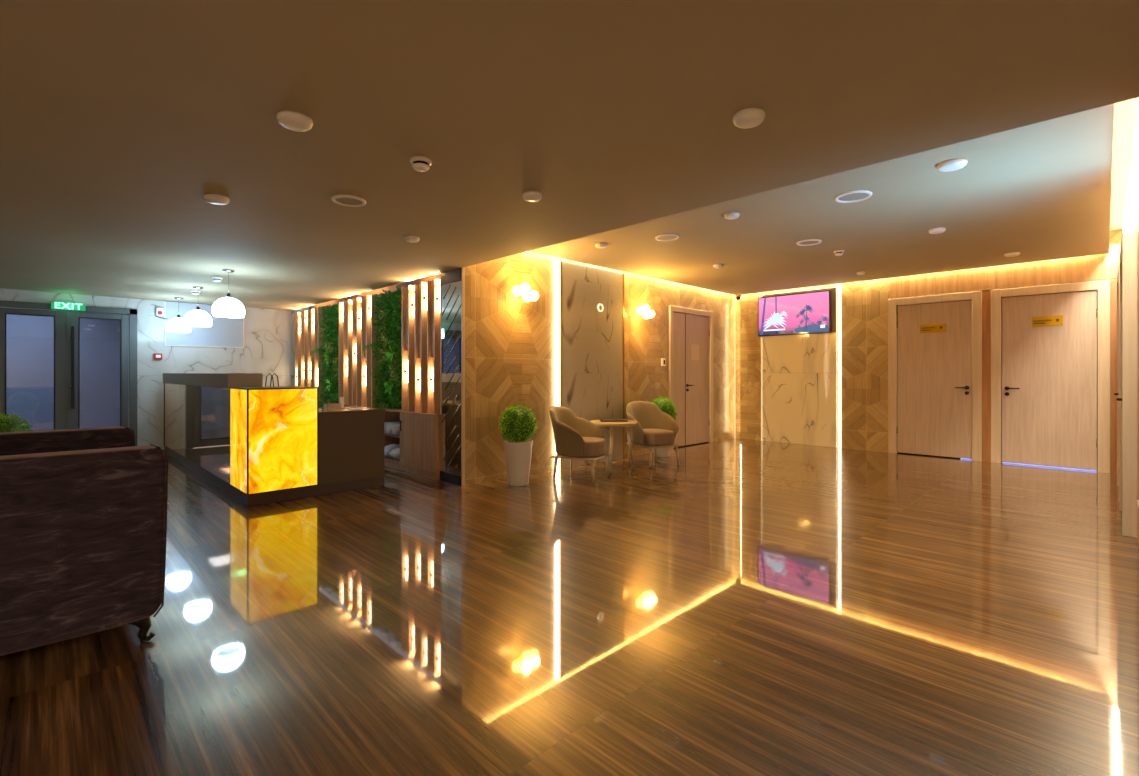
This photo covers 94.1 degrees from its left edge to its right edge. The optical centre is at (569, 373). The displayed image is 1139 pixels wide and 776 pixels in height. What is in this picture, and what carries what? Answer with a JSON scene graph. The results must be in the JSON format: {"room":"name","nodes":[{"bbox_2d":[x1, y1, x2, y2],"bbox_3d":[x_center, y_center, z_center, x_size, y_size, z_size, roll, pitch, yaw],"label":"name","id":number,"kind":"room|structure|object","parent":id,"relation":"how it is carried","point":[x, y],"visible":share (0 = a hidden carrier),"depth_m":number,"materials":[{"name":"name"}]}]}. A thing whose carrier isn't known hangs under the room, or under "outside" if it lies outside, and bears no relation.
{"room":"lobby","nodes":[
{"label":"lobby","id":0,"kind":"room"},
{"bbox_2d":[0,288,308,449],"bbox_3d":[-7.330,-0.022,7.297,7.060,2.445,0.120,0,0,-45],"label":"wall","id":1,"kind":"structure","parent":0,"point":[269,334],"depth_m":8.35,"materials":[{"name":"white stone"}]},
{"bbox_2d":[0,300,136,445],"bbox_3d":[-7.496,0.120,7.053,2.720,2.160,0.195,0,0,-45],"label":"door","id":2,"kind":"structure","parent":1,"relation":"in","point":[60,369],"depth_m":7.43,"materials":[{"name":"grey metal"}]},
{"bbox_2d":[51,302,84,310],"bbox_3d":[-7.017,-0.935,7.429,0.350,0.100,0.035,0,0,-45],"label":"exit sign","id":3,"kind":"object","parent":2,"relation":"attached to","point":[54,305],"visible":1,"depth_m":7.41,"materials":[{"name":"green plastic"}]},
{"bbox_2d":[154,353,161,358],"bbox_3d":[-6.333,-0.260,8.167,0.100,0.090,0.048,0,0,-45],"label":"fire alarm","id":4,"kind":"object","parent":1,"relation":"attached to","point":[156,355],"visible":1,"depth_m":8.15,"materials":[{"name":"red plastic"}]},
{"bbox_2d":[156,308,167,318],"bbox_3d":[-6.275,-0.921,8.200,0.195,0.167,0.087,0,0,-45],"label":"fire alarm","id":5,"kind":"object","parent":1,"relation":"attached to","point":[159,311],"visible":1,"depth_m":8.15,"materials":[{"name":"white plastic"}]},
{"bbox_2d":[164,301,243,347],"bbox_3d":[-5.901,-0.771,8.611,1.080,0.687,0.025,0,0,-45],"label":"board","id":6,"kind":"object","parent":1,"relation":"attached to","point":[223,331],"visible":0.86,"depth_m":8.60,"materials":[{"name":"grey"}]},
{"bbox_2d":[309,273,439,309],"bbox_3d":[-2.897,-0.022,7.910,0.100,2.445,5.451,0,0,-45],"label":"wall","id":7,"kind":"structure","parent":0,"point":[392,288],"depth_m":7.68,"materials":[{"name":"brown wood"}]},
{"bbox_2d":[309,303,338,407],"bbox_3d":[-3.747,0.067,8.396,0.421,2.326,0.896,0,0,-45],"label":"garden","id":8,"kind":"object","parent":7,"relation":"attached to","point":[331,356],"visible":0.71,"depth_m":8.36,"materials":[{"name":"green plant"}]},
{"bbox_2d":[361,286,401,408],"bbox_3d":[-2.348,0.062,6.984,0.421,2.347,0.932,0,0,-45],"label":"garden","id":9,"kind":"object","parent":7,"relation":"attached to","point":[390,346],"visible":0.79,"depth_m":6.97,"materials":[{"name":"green plant"}]},
{"bbox_2d":[440,471,460,485],"bbox_3d":[-1.296,1.147,5.807,0.032,0.105,0.415,0,0,-45],"label":"baseboard","id":10,"kind":"structure","parent":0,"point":[445,476],"depth_m":5.79,"materials":[{"name":"black plastic"}]},
{"bbox_2d":[0,438,1138,775],"bbox_3d":[-1.754,1.250,5.794,13.064,0.100,17.300,0,0,-45],"label":"floor","id":11,"kind":"structure","parent":0,"point":[739,607],"depth_m":2.42,"materials":[{"name":"wood"}]},
{"bbox_2d":[0,413,32,432],"bbox_3d":[-4.813,0.764,4.476,0.443,0.872,0.445,0,0,-4],"label":"plant","id":12,"kind":"object","parent":11,"relation":"on","point":[7,424],"visible":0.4,"depth_m":4.47,"materials":[{"name":"green plant"}]},
{"bbox_2d":[0,426,167,655],"bbox_3d":[-2.670,0.764,2.479,1.097,0.872,1.382,0,0,-45],"label":"velvet sofa","id":13,"kind":"object","parent":11,"relation":"on","point":[83,512],"visible":1,"depth_m":2.19,"materials":[{"name":"brown fabric"}]},
{"bbox_2d":[163,373,384,506],"bbox_3d":[-4.072,0.600,6.858,1.310,1.200,4.646,0,0,-45],"label":"reception desk","id":14,"kind":"object","parent":11,"relation":"on","point":[258,444],"depth_m":5.26,"materials":[{"name":"brown laminate"}]},
{"bbox_2d":[265,373,278,386],"bbox_3d":[-3.237,0.217,5.774,0.170,0.446,0.080,0,0,-45],"label":"wire rack","id":15,"kind":"object","parent":14,"relation":"on","point":[272,379],"visible":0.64,"depth_m":5.77,"materials":[{"name":"grey metal"}]},
{"bbox_2d":[323,403,340,408],"bbox_3d":[-2.587,0.359,5.785,0.150,0.050,0.100,0,0,-45],"label":"wooden tray","id":16,"kind":"object","parent":14,"relation":"on","point":[336,405],"visible":0.99,"depth_m":5.75,"materials":[{"name":"brown wood"}]},
{"bbox_2d":[340,397,344,407],"bbox_3d":[-2.526,0.325,5.888,0.050,0.120,0.040,0,0,-45],"label":"card holder","id":17,"kind":"object","parent":14,"relation":"on","point":[341,398],"visible":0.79,"depth_m":5.89,"materials":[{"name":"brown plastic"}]},
{"bbox_2d":[344,404,380,407],"bbox_3d":[-3.022,0.833,7.698,0.365,0.735,1.130,0,0,-45],"label":"base cabinet","id":18,"kind":"object","parent":11,"relation":"on","point":[345,405],"visible":0.02,"depth_m":7.52,"materials":[{"name":"brown wood"}]},
{"bbox_2d":[339,295,382,406],"bbox_3d":[-3.033,-0.309,7.684,0.174,1.546,1.146,0,0,-45],"label":"screen","id":19,"kind":"object","parent":18,"relation":"on","point":[355,323],"visible":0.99,"depth_m":7.57,"materials":[{"name":"brown wood"}]},
{"bbox_2d":[340,303,342,320],"bbox_3d":[-3.405,-0.922,7.996,0.085,0.276,0.072,0,0,-45],"label":"lamp","id":20,"kind":"object","parent":19,"relation":"attached to","point":[341,304],"depth_m":7.98,"materials":[{"name":"white glass"}]},
{"bbox_2d":[345,357,347,375],"bbox_3d":[-3.274,-0.099,7.864,0.085,0.281,0.072,0,0,-45],"label":"lamp","id":21,"kind":"object","parent":19,"relation":"attached to","point":[346,366],"depth_m":7.83,"materials":[{"name":"white glass"}]},
{"bbox_2d":[349,311,351,330],"bbox_3d":[-3.173,-0.760,7.761,0.085,0.291,0.072,0,0,-45],"label":"lamp","id":22,"kind":"object","parent":19,"relation":"attached to","point":[350,312],"depth_m":7.75,"materials":[{"name":"white glass"}]},
{"bbox_2d":[358,308,360,328],"bbox_3d":[-2.954,-0.775,7.540,0.085,0.290,0.072,0,0,-45],"label":"lamp","id":23,"kind":"object","parent":19,"relation":"attached to","point":[359,309],"depth_m":7.53,"materials":[{"name":"white glass"}]},
{"bbox_2d":[363,366,365,385],"bbox_3d":[-2.838,0.040,7.423,0.085,0.280,0.072,0,0,-45],"label":"lamp","id":24,"kind":"object","parent":19,"relation":"attached to","point":[364,367],"depth_m":7.41,"materials":[{"name":"white glass"}]},
{"bbox_2d":[368,298,370,317],"bbox_3d":[-2.725,-0.892,7.309,0.085,0.275,0.072,0,0,-45],"label":"lamp","id":25,"kind":"object","parent":19,"relation":"attached to","point":[369,299],"depth_m":7.29,"materials":[{"name":"white glass"}]},
{"bbox_2d":[384,408,441,479],"bbox_3d":[-1.857,0.833,6.516,0.375,0.735,1.340,0,0,-45],"label":"base cabinet","id":26,"kind":"object","parent":11,"relation":"on","point":[419,439],"visible":0.52,"depth_m":6.22,"materials":[{"name":"brown wood"}]},
{"bbox_2d":[384,444,399,457],"bbox_3d":[-2.260,1.008,6.876,0.300,0.175,0.200,0,0,-45],"label":"folded towel","id":27,"kind":"object","parent":26,"relation":"in","point":[389,448],"visible":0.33,"depth_m":6.77,"materials":[{"name":"white fabric"}]},
{"bbox_2d":[384,421,399,433],"bbox_3d":[-2.271,0.704,6.887,0.300,0.149,0.145,0,0,-45],"label":"rolled towel","id":28,"kind":"object","parent":26,"relation":"in","point":[385,423],"visible":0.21,"depth_m":6.78,"materials":[{"name":"white fabric"}]},
{"bbox_2d":[384,433,399,437],"bbox_3d":[-2.135,0.790,6.817,0.325,0.020,0.470,0,0,-45],"label":"shelf","id":29,"kind":"object","parent":26,"relation":"attached to","point":[385,435],"depth_m":6.76,"materials":[{"name":"brown wood"}]},
{"bbox_2d":[387,423,399,434],"bbox_3d":[-2.165,0.705,6.781,0.300,0.147,0.143,0,0,-45],"label":"rolled towel","id":30,"kind":"object","parent":26,"relation":"on","point":[389,426],"visible":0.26,"depth_m":6.68,"materials":[{"name":"white fabric"}]},
{"bbox_2d":[389,448,399,459],"bbox_3d":[-2.105,1.018,6.720,0.300,0.155,0.200,0,0,-45],"label":"folded towel","id":31,"kind":"object","parent":26,"relation":"in","point":[395,454],"visible":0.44,"depth_m":6.60,"materials":[{"name":"white fabric"}]},
{"bbox_2d":[392,424,399,435],"bbox_3d":[-2.059,0.706,6.674,0.300,0.144,0.141,0,0,-45],"label":"rolled towel","id":32,"kind":"object","parent":26,"relation":"on","point":[396,428],"visible":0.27,"depth_m":6.56,"materials":[{"name":"white fabric"}]},
{"bbox_2d":[402,279,441,413],"bbox_3d":[-1.710,-0.308,6.348,0.174,1.544,0.931,0,0,-45],"label":"screen","id":33,"kind":"object","parent":26,"relation":"on","point":[421,303],"visible":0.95,"depth_m":6.32,"materials":[{"name":"brown wood"}]},
{"bbox_2d":[404,360,407,382],"bbox_3d":[-2.006,-0.021,6.583,0.085,0.283,0.072,0,0,-45],"label":"lamp","id":34,"kind":"object","parent":33,"relation":"attached to","point":[405,361],"depth_m":6.56,"materials":[{"name":"grey metal"}]},
{"bbox_2d":[411,293,414,316],"bbox_3d":[-1.882,-0.828,6.459,0.085,0.285,0.072,0,0,-45],"label":"lamp","id":35,"kind":"object","parent":33,"relation":"attached to","point":[413,295],"depth_m":6.43,"materials":[{"name":"grey metal"}]},
{"bbox_2d":[417,368,420,391],"bbox_3d":[-1.780,0.079,6.356,0.085,0.282,0.072,0,0,-45],"label":"lamp","id":36,"kind":"object","parent":33,"relation":"attached to","point":[418,369],"depth_m":6.33,"materials":[{"name":"grey metal"}]},
{"bbox_2d":[423,286,426,310],"bbox_3d":[-1.681,-0.883,6.256,0.085,0.282,0.072,0,0,-45],"label":"lamp","id":37,"kind":"object","parent":33,"relation":"attached to","point":[424,287],"depth_m":6.23,"materials":[{"name":"grey metal"}]},
{"bbox_2d":[430,368,432,390],"bbox_3d":[-1.569,0.072,6.143,0.085,0.275,0.072,0,0,-45],"label":"lamp","id":38,"kind":"object","parent":33,"relation":"attached to","point":[431,369],"depth_m":6.13,"materials":[{"name":"grey metal"}]},
{"bbox_2d":[436,286,439,311],"bbox_3d":[-1.477,-0.845,6.050,0.085,0.290,0.072,0,0,-45],"label":"lamp","id":39,"kind":"object","parent":33,"relation":"attached to","point":[437,287],"depth_m":6.02,"materials":[{"name":"grey metal"}]},
{"bbox_2d":[498,404,538,485],"bbox_3d":[-0.555,0.764,5.733,0.445,0.872,0.443,0,0,-45],"label":"planter","id":40,"kind":"object","parent":11,"relation":"on","point":[517,425],"visible":1,"depth_m":5.61,"materials":[{"name":"beige"}]},
{"bbox_2d":[549,406,609,482],"bbox_3d":[0.082,0.795,6.158,0.648,0.813,0.646,0,0,25],"label":"armchair","id":41,"kind":"object","parent":11,"relation":"on","point":[576,438],"visible":1,"depth_m":5.98,"materials":[{"name":"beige fabric"}]},
{"bbox_2d":[582,437,605,456],"bbox_3d":[0.154,0.844,6.124,0.490,0.188,0.430,0,0,25],"label":"seat cushion","id":42,"kind":"object","parent":41,"relation":"on","point":[593,446],"depth_m":5.91,"materials":[{"name":"fabric"}]},
{"bbox_2d":[590,420,636,472],"bbox_3d":[0.546,0.901,6.638,0.604,0.603,0.605,0,0,-45],"label":"side table","id":43,"kind":"object","parent":11,"relation":"on","point":[598,423],"visible":0.76,"depth_m":6.43,"materials":[{"name":"brown paint"}]},
{"bbox_2d":[599,419,627,421],"bbox_3d":[0.553,0.592,6.659,0.340,0.016,0.220,0,0,-2],"label":"folder","id":44,"kind":"object","parent":43,"relation":"on","point":[601,420],"visible":1,"depth_m":6.55,"materials":[{"name":"black leather"}]},
{"bbox_2d":[626,401,680,467],"bbox_3d":[1.084,0.795,7.110,0.646,0.813,0.648,0,0,-28],"label":"armchair","id":45,"kind":"object","parent":11,"relation":"on","point":[654,429],"visible":0.96,"depth_m":7.07,"materials":[{"name":"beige fabric"}]},
{"bbox_2d":[643,429,673,445],"bbox_3d":[1.121,0.844,7.040,0.430,0.188,0.490,0,0,-28],"label":"seat cushion","id":46,"kind":"object","parent":45,"relation":"on","point":[652,437],"depth_m":6.83,"materials":[{"name":"fabric"}]},
{"bbox_2d":[650,396,677,456],"bbox_3d":[1.334,0.764,7.657,0.445,0.872,0.443,0,0,21],"label":"planter","id":47,"kind":"object","parent":11,"relation":"on","point":[666,406],"visible":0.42,"depth_m":7.55,"materials":[{"name":"green plant"}]},
{"bbox_3d":[-4.415,0.833,9.105,0.365,0.735,1.150,0,0,-45],"label":"cabinet","id":48,"kind":"object","parent":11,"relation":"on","visible":0},
{"bbox_2d":[295,307,328,401],"bbox_3d":[-4.426,-0.310,9.089,0.174,1.548,1.148,0,0,-45],"label":"screen","id":49,"kind":"object","parent":48,"relation":"on","point":[307,326],"visible":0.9,"depth_m":8.98,"materials":[{"name":"brown wood"}]},
{"bbox_2d":[298,318,300,333],"bbox_3d":[-4.704,-0.825,9.307,0.085,0.280,0.072,0,0,-45],"label":"lamp","id":50,"kind":"object","parent":49,"relation":"attached to","point":[299,319],"depth_m":9.29,"materials":[{"name":"grey metal"}]},
{"bbox_2d":[0,0,1138,310],"bbox_3d":[-2.645,-1.185,2.365,6.771,0.120,13.483,0,0,-45],"label":"ceiling","id":51,"kind":"structure","parent":0,"point":[118,118],"depth_m":2.25,"materials":[{"name":"paint"}]},
{"bbox_2d":[166,297,190,331],"bbox_3d":[-5.826,-0.870,7.911,0.305,0.510,0.305,0,0,-45],"label":"pendant lamp","id":52,"kind":"object","parent":51,"relation":"hanging from","point":[175,324],"visible":0.93,"depth_m":7.81,"materials":[{"name":"white glass"}]},
{"bbox_2d":[184,286,211,326],"bbox_3d":[-4.848,-0.870,6.923,0.305,0.510,0.305,0,0,-45],"label":"pendant lamp","id":53,"kind":"object","parent":51,"relation":"hanging from","point":[198,318],"visible":1,"depth_m":6.83,"materials":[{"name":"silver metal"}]},
{"bbox_2d":[204,194,229,204],"bbox_3d":[-2.252,-1.105,3.389,0.136,0.040,0.136,0,0,-45],"label":"recessed light","id":54,"kind":"object","parent":51,"relation":"in","point":[217,199],"visible":1,"depth_m":3.35,"materials":[{"name":"white plastic"}]},
{"bbox_2d":[211,277,222,281],"bbox_3d":[-4.146,-1.099,6.239,0.110,0.053,0.110,0,0,-45],"label":"smoke detector","id":55,"kind":"object","parent":51,"relation":"attached to","point":[215,279],"visible":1,"depth_m":6.21,"materials":[{"name":"white plastic"}]},
{"bbox_2d":[212,269,244,317],"bbox_3d":[-3.714,-0.870,5.780,0.305,0.510,0.305,0,0,-45],"label":"pendant lamp","id":56,"kind":"object","parent":51,"relation":"hanging from","point":[228,307],"visible":1,"depth_m":5.69,"materials":[{"name":"silver metal"}]},
{"bbox_2d":[276,110,312,131],"bbox_3d":[-1.211,-1.105,2.340,0.144,0.040,0.144,0,0,-45],"label":"recessed light","id":57,"kind":"object","parent":51,"relation":"in","point":[291,120],"visible":1,"depth_m":2.30,"materials":[{"name":"white plastic"}]},
{"bbox_2d":[331,195,365,206],"bbox_3d":[-1.433,-1.118,3.447,0.210,0.014,0.210,0,0,-45],"label":"ceiling speaker","id":58,"kind":"object","parent":51,"relation":"attached to","point":[344,200],"visible":1,"depth_m":3.44,"materials":[{"name":"white plastic"}]},
{"bbox_2d":[335,198,362,204],"bbox_3d":[-1.433,-1.119,3.447,0.170,0.003,0.170,0,0,-45],"label":"grille","id":59,"kind":"object","parent":58,"relation":"attached to","point":[341,201],"depth_m":3.46,"materials":[{"name":"beige metal"}]},
{"bbox_2d":[404,235,419,242],"bbox_3d":[-1.302,-1.105,4.384,0.124,0.040,0.124,0,0,-45],"label":"recessed light","id":60,"kind":"object","parent":51,"relation":"in","point":[409,238],"visible":1,"depth_m":4.34,"materials":[{"name":"white plastic"}]},
{"bbox_2d":[410,156,431,171],"bbox_3d":[-0.784,-1.099,2.800,0.110,0.053,0.110,0,0,-45],"label":"smoke detector","id":61,"kind":"object","parent":51,"relation":"attached to","point":[419,165],"visible":1,"depth_m":2.77,"materials":[{"name":"white plastic"}]},
{"bbox_2d":[440,268,460,284],"bbox_3d":[-1.201,-1.058,5.915,0.299,0.135,0.405,0,0,-45],"label":"box","id":62,"kind":"object","parent":51,"relation":"attached to","point":[451,276],"visible":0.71,"depth_m":5.80,"materials":[{"name":"brown laminate"}]},
{"bbox_2d":[522,191,541,201],"bbox_3d":[-0.235,-1.105,3.332,0.124,0.040,0.124,0,0,-45],"label":"recessed light","id":63,"kind":"object","parent":51,"relation":"in","point":[530,196],"visible":1,"depth_m":3.29,"materials":[{"name":"white plastic"}]},
{"bbox_2d":[733,108,764,128],"bbox_3d":[0.782,-1.105,2.312,0.136,0.040,0.136,0,0,-45],"label":"recessed light","id":64,"kind":"object","parent":51,"relation":"in","point":[746,118],"visible":1,"depth_m":2.28,"materials":[{"name":"white plastic"}]},
{"bbox_2d":[463,251,734,484],"bbox_3d":[0.920,-0.250,7.771,5.880,2.900,0.120,0,0,-45],"label":"wall","id":65,"kind":"structure","parent":0,"point":[509,340],"depth_m":6.40,"materials":[{"name":"brown wood"}]},
{"bbox_2d":[461,267,464,485],"bbox_3d":[-1.134,0.038,5.655,0.032,2.324,0.018,0,0,-45],"label":"trim","id":66,"kind":"structure","parent":65,"relation":"attached to","point":[462,268],"depth_m":5.65,"materials":[{"name":"brown wood"}]},
{"bbox_2d":[512,283,538,301],"bbox_3d":[-0.521,-0.932,6.133,0.369,0.219,0.178,0,0,-45],"label":"wall sconce","id":67,"kind":"object","parent":65,"relation":"attached to","point":[522,291],"visible":1,"depth_m":6.08,"materials":[{"name":"white glass"}]},
{"bbox_2d":[554,260,559,469],"bbox_3d":[-0.154,-0.099,6.587,0.045,2.593,0.050,0,0,-45],"label":"led strip","id":68,"kind":"object","parent":65,"relation":"attached to","point":[556,263],"visible":0.93,"depth_m":6.58,"materials":[{"name":"white"}]},
{"bbox_2d":[560,260,561,468],"bbox_3d":[-0.118,-0.103,6.633,0.024,2.604,0.036,0,0,-45],"label":"trim","id":69,"kind":"structure","parent":65,"relation":"attached to","point":[560,260],"depth_m":6.61,"materials":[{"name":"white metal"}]},
{"bbox_2d":[562,261,622,468],"bbox_3d":[0.317,-0.103,7.068,1.200,2.604,0.030,0,0,-45],"label":"wall panel","id":70,"kind":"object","parent":65,"relation":"attached to","point":[592,339],"depth_m":7.04,"materials":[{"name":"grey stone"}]},
{"bbox_2d":[623,274,623,457],"bbox_3d":[0.754,-0.103,7.496,0.024,2.604,0.036,0,0,-45],"label":"trim","id":71,"kind":"structure","parent":65,"relation":"attached to","point":[623,274],"depth_m":7.48,"materials":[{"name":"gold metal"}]},
{"bbox_2d":[636,304,654,318],"bbox_3d":[1.092,-0.897,7.731,0.369,0.219,0.178,0,0,-45],"label":"wall sconce","id":72,"kind":"object","parent":65,"relation":"attached to","point":[643,310],"visible":1,"depth_m":7.67,"materials":[{"name":"white glass"}]},
{"bbox_2d":[668,306,712,449],"bbox_3d":[2.022,0.070,8.785,1.300,2.260,0.112,0,0,-45],"label":"door","id":73,"kind":"structure","parent":65,"relation":"in","point":[690,331],"depth_m":8.77,"materials":[{"name":"brown wood"}]},
{"bbox_2d":[734,298,734,437],"bbox_3d":[3.051,-0.099,9.787,0.016,2.593,0.016,0,0,-45],"label":"led strip","id":74,"kind":"object","parent":65,"relation":"attached to","point":[734,298],"visible":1,"depth_m":9.78,"materials":[{"name":"yellow"}]},
{"bbox_2d":[528,104,1113,294],"bbox_3d":[2.664,-1.455,5.964,5.838,0.060,4.792,0,0,-45],"label":"ceiling","id":75,"kind":"structure","parent":0,"point":[1041,191],"depth_m":5.08,"materials":[{"name":"paint"}]},
{"bbox_2d":[595,243,606,247],"bbox_3d":[0.348,-1.405,5.853,0.132,0.040,0.132,0,0,-45],"label":"recessed light","id":76,"kind":"object","parent":75,"relation":"in","point":[597,245],"visible":1,"depth_m":5.81,"materials":[{"name":"white plastic"}]},
{"bbox_2d":[655,234,678,240],"bbox_3d":[1.020,-1.418,5.553,0.250,0.014,0.250,0,0,-45],"label":"ceiling speaker","id":77,"kind":"object","parent":75,"relation":"attached to","point":[664,237],"visible":1,"depth_m":5.55,"materials":[{"name":"white plastic"}]},
{"bbox_2d":[658,236,675,239],"bbox_3d":[1.020,-1.419,5.553,0.202,0.003,0.202,0,0,-45],"label":"grille","id":78,"kind":"object","parent":77,"relation":"attached to","point":[659,237],"depth_m":5.57,"materials":[{"name":"beige metal"}]},
{"bbox_2d":[724,212,739,219],"bbox_3d":[1.455,-1.405,4.750,0.132,0.040,0.132,0,0,-45],"label":"recessed light","id":79,"kind":"object","parent":75,"relation":"in","point":[731,215],"visible":1,"depth_m":4.71,"materials":[{"name":"white plastic"}]},
{"bbox_2d":[796,239,821,245],"bbox_3d":[2.602,-1.418,5.765,0.250,0.014,0.250,0,0,-45],"label":"ceiling speaker","id":80,"kind":"object","parent":75,"relation":"attached to","point":[809,242],"visible":1,"depth_m":5.76,"materials":[{"name":"white plastic"}]},
{"bbox_2d":[799,241,818,244],"bbox_3d":[2.602,-1.419,5.765,0.202,0.003,0.202,0,0,-45],"label":"grille","id":81,"kind":"object","parent":80,"relation":"attached to","point":[800,242],"depth_m":5.76,"materials":[{"name":"beige metal"}]},
{"bbox_2d":[834,250,843,255],"bbox_3d":[3.144,-1.399,6.189,0.110,0.053,0.110,0,0,-45],"label":"smoke detector","id":82,"kind":"object","parent":75,"relation":"attached to","point":[838,252],"visible":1,"depth_m":6.15,"materials":[{"name":"white plastic"}]},
{"bbox_2d":[834,190,871,202],"bbox_3d":[2.281,-1.418,4.268,0.270,0.014,0.270,0,0,-45],"label":"ceiling speaker","id":83,"kind":"object","parent":75,"relation":"attached to","point":[859,195],"visible":1,"depth_m":4.26,"materials":[{"name":"white plastic"}]},
{"bbox_2d":[838,193,867,200],"bbox_3d":[2.281,-1.419,4.268,0.219,0.003,0.219,0,0,-45],"label":"grille","id":84,"kind":"object","parent":83,"relation":"attached to","point":[844,196],"depth_m":4.26,"materials":[{"name":"beige"}]},
{"bbox_2d":[928,227,945,233],"bbox_3d":[3.633,-1.405,5.244,0.144,0.040,0.144,0,0,-45],"label":"recessed light","id":85,"kind":"object","parent":75,"relation":"in","point":[937,230],"visible":1,"depth_m":5.20,"materials":[{"name":"white plastic"}]},
{"bbox_2d":[937,158,966,171],"bbox_3d":[2.594,-1.405,3.598,0.170,0.040,0.170,0,0,-45],"label":"recessed light","id":86,"kind":"object","parent":75,"relation":"in","point":[958,163],"visible":1,"depth_m":3.56,"materials":[{"name":"white plastic"}]},
{"bbox_2d":[1004,252,1019,256],"bbox_3d":[5.248,-1.405,6.291,0.150,0.040,0.150,0,0,-45],"label":"recessed light","id":87,"kind":"object","parent":75,"relation":"in","point":[1009,254],"visible":1,"depth_m":6.25,"materials":[{"name":"white plastic"}]},
{"bbox_2d":[735,229,1122,473],"bbox_3d":[4.838,-0.250,8.080,0.120,2.900,5.197,0,0,-45],"label":"wall","id":88,"kind":"structure","parent":0,"point":[864,304],"depth_m":8.34,"materials":[{"name":"brown wood"}]},
{"bbox_2d":[761,337,761,440],"bbox_3d":[3.415,0.279,9.424,0.010,1.838,0.020,0,0,-45],"label":"led strip","id":89,"kind":"object","parent":88,"relation":"attached to","point":[761,337],"visible":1,"depth_m":9.42,"materials":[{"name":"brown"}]},
{"bbox_2d":[758,290,830,336],"bbox_3d":[3.786,-0.995,8.964,0.058,0.690,1.235,0,0,-45],"label":"television","id":90,"kind":"object","parent":88,"relation":"attached to","point":[807,312],"visible":1,"depth_m":8.91,"materials":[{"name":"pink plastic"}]},
{"bbox_2d":[762,287,836,447],"bbox_3d":[3.860,-0.093,8.960,0.030,2.584,1.235,0,0,-45],"label":"wall panel","id":91,"kind":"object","parent":88,"relation":"attached to","point":[799,372],"depth_m":8.92,"materials":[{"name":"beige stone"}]},
{"bbox_2d":[838,286,840,447],"bbox_3d":[4.329,-0.099,8.501,0.010,2.593,0.033,0,0,-45],"label":"led strip","id":92,"kind":"object","parent":88,"relation":"attached to","point":[839,287],"visible":1,"depth_m":8.50,"materials":[{"name":"white"}]},
{"bbox_2d":[888,291,981,461],"bbox_3d":[5.218,0.042,7.617,0.112,2.317,1.124,0,0,-45],"label":"door","id":93,"kind":"structure","parent":88,"relation":"in","point":[935,341],"depth_m":7.59,"materials":[{"name":"brown wood"}]},
{"bbox_2d":[982,291,990,461],"bbox_3d":[5.640,0.050,7.177,0.012,2.300,0.105,0,0,-45],"label":"trim","id":94,"kind":"structure","parent":88,"relation":"attached to","point":[986,296],"depth_m":7.17,"materials":[{"name":"brown wood"}]},
{"bbox_2d":[890,253,1119,297],"bbox_3d":[5.690,-1.275,7.127,0.012,0.290,2.445,0,0,-45],"label":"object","id":95,"kind":"structure","parent":88,"relation":"attached to","point":[1100,267],"depth_m":6.99,"materials":[{"name":"brown wood"}]},
{"bbox_2d":[991,280,1109,473],"bbox_3d":[6.077,0.042,6.750,0.112,2.317,1.124,0,0,-45],"label":"door","id":96,"kind":"structure","parent":88,"relation":"in","point":[1050,344],"depth_m":6.73,"materials":[{"name":"brown wood"}]},
{"bbox_2d":[1002,462,1096,471],"bbox_3d":[6.102,1.190,6.776,0.010,0.015,0.895,0,0,-45],"label":"light","id":97,"kind":"object","parent":96,"relation":"attached to","point":[1021,463],"depth_m":6.70,"materials":[{"name":"blue"}]},
{"bbox_2d":[1111,281,1116,473],"bbox_3d":[6.509,0.050,6.300,0.012,2.300,0.117,0,0,-45],"label":"trim","id":98,"kind":"structure","parent":88,"relation":"attached to","point":[1113,283],"depth_m":6.32,"materials":[{"name":"brown wood"}]},
{"bbox_2d":[1110,97,1138,230],"bbox_3d":[2.745,-1.750,5.992,5.993,0.100,5.177,0,0,-45],"label":"ceiling","id":99,"kind":"structure","parent":0,"point":[1125,112],"depth_m":4.14,"materials":[{"name":"paint"}]},
{"bbox_2d":[1127,159,1138,545],"bbox_3d":[4.404,-0.250,4.048,6.413,2.900,0.120,0,0,-45],"label":"wall","id":100,"kind":"structure","parent":0,"point":[1133,224],"depth_m":3.81,"materials":[{"name":"white paint"}]},
{"bbox_2d":[1114,261,1119,501],"bbox_3d":[5.516,0.080,5.301,1.080,2.240,0.112,0,0,-45],"label":"door","id":101,"kind":"structure","parent":100,"relation":"in","point":[1118,272],"depth_m":5.63,"materials":[{"name":"brown wood"}]},
{"bbox_2d":[1116,231,1136,537],"bbox_3d":[4.486,0.080,4.281,1.080,2.240,0.112,0,0,-45],"label":"door","id":102,"kind":"structure","parent":100,"relation":"in","point":[1128,250],"depth_m":3.90,"materials":[{"name":"brown wood"}]},
{"bbox_2d":[1123,108,1138,231],"bbox_3d":[4.447,-1.502,4.196,5.783,0.015,0.030,0,0,-45],"label":"led strip","id":103,"kind":"object","parent":100,"relation":"attached to","point":[1135,156],"visible":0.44,"depth_m":4.00,"materials":[{"name":"white"}]},
{"bbox_3d":[-1.181,0.105,5.910,0.277,2.190,0.432,0,0,-45],"label":"wall pier","id":104,"kind":"object","parent":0,"visible":0},
{"bbox_2d":[441,281,460,474],"bbox_3d":[-1.287,0.052,5.806,0.018,2.075,0.410,0,0,-45],"label":"wall mirror","id":105,"kind":"object","parent":104,"relation":"attached to","point":[451,293],"visible":1,"depth_m":5.81,"materials":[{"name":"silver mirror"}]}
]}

